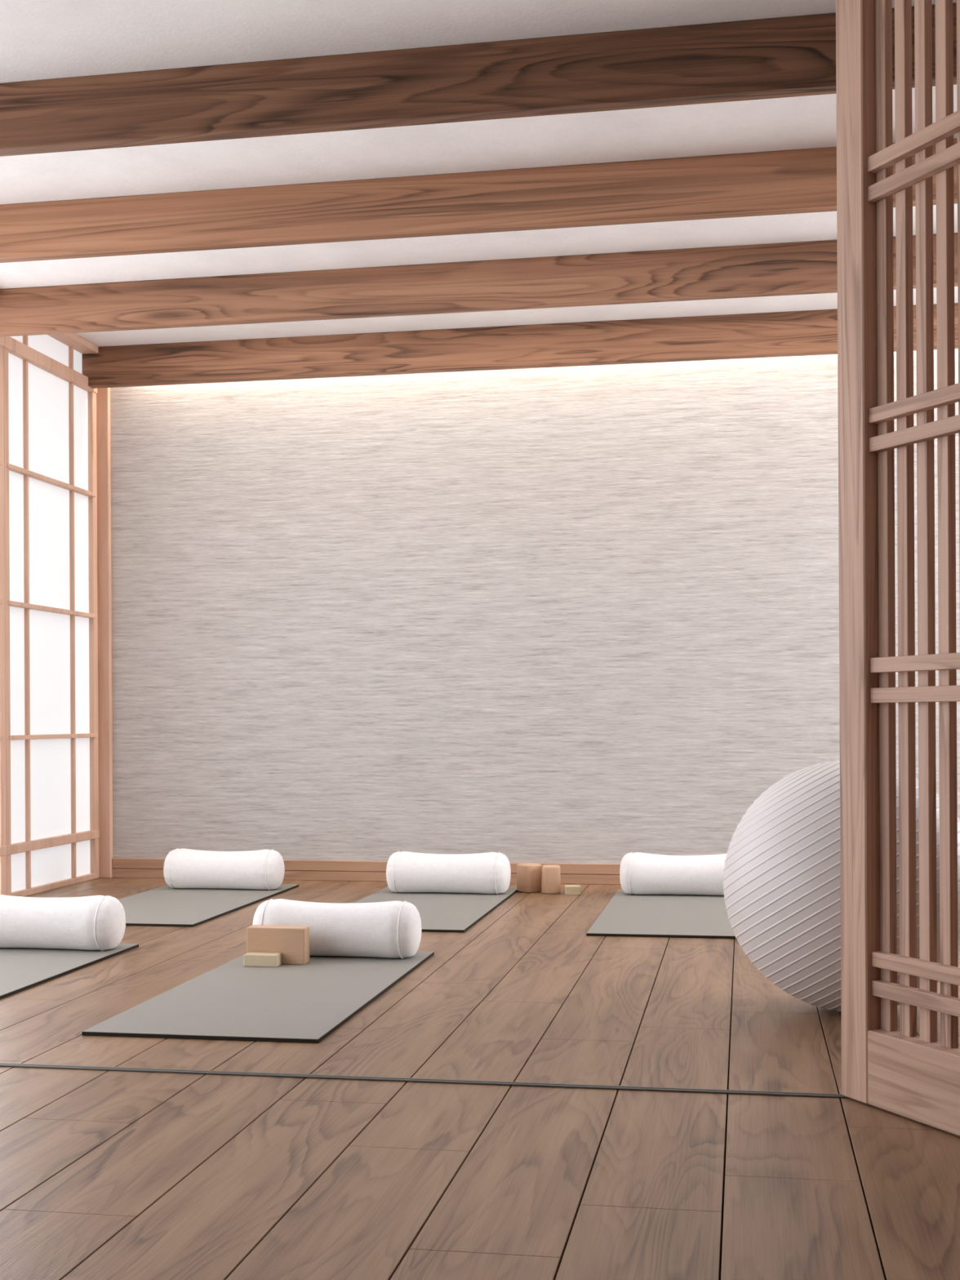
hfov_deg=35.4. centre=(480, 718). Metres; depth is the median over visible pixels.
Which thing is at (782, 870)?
exercise ball
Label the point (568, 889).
block
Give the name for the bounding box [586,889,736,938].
yoga mat
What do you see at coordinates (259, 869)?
bolster
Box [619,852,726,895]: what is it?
bolster
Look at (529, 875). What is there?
block
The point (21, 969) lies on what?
yoga mat
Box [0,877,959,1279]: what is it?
floor
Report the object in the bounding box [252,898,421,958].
bolster
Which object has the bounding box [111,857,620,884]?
baseboard
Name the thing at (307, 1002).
yoga mat
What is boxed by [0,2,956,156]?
ceiling beam
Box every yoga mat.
[0,943,138,999]
[81,951,434,1043]
[118,884,298,927]
[354,886,517,932]
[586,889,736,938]
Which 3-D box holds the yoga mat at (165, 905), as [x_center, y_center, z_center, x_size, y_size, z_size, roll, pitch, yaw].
[-1.391,0.862,7.040,0.668,0.011,1.515,0,0,10]
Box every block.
[243,951,281,967]
[246,924,309,964]
[516,862,542,893]
[542,864,560,893]
[564,884,581,894]
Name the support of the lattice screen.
on the floor
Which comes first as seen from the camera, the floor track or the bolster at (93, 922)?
the floor track
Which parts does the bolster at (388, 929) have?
panel, panel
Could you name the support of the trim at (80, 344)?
attached to the wall
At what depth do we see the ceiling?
5.25 m
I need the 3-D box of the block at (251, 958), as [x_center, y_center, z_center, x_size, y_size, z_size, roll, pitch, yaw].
[-0.750,0.832,5.183,0.119,0.041,0.058,0,0,10]
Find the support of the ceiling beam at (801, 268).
attached to the ceiling
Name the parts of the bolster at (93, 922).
panel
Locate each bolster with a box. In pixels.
[0,894,125,951]
[163,848,284,889]
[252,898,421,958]
[386,851,511,893]
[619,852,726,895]
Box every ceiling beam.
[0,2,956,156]
[0,138,957,262]
[0,232,957,337]
[82,302,958,388]
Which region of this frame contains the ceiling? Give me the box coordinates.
[0,0,958,346]
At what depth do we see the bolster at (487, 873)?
7.24 m
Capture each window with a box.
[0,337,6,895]
[3,334,99,897]
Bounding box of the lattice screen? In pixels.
[835,0,959,1136]
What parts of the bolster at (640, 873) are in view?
panel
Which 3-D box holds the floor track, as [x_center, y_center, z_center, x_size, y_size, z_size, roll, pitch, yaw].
[-0.939,0.863,3.703,3.860,0.004,0.022,0,0,10]
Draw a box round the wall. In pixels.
[110,348,959,863]
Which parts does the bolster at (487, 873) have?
panel, panel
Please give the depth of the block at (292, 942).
5.21 m
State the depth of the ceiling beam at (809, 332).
7.71 m
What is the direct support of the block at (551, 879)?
on the floor
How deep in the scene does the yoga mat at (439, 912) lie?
6.84 m
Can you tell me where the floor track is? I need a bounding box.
[0,1062,850,1098]
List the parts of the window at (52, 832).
head rail, rail, rail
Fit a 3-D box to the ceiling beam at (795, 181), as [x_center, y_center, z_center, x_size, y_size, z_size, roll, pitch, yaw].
[0.886,-1.909,5.388,6.900,0.208,0.064,0,0,10]
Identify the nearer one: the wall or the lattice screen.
the lattice screen
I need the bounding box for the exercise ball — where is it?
[723,760,959,1011]
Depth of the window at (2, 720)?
7.14 m
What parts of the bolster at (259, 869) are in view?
panel, panel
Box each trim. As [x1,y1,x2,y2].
[48,333,97,354]
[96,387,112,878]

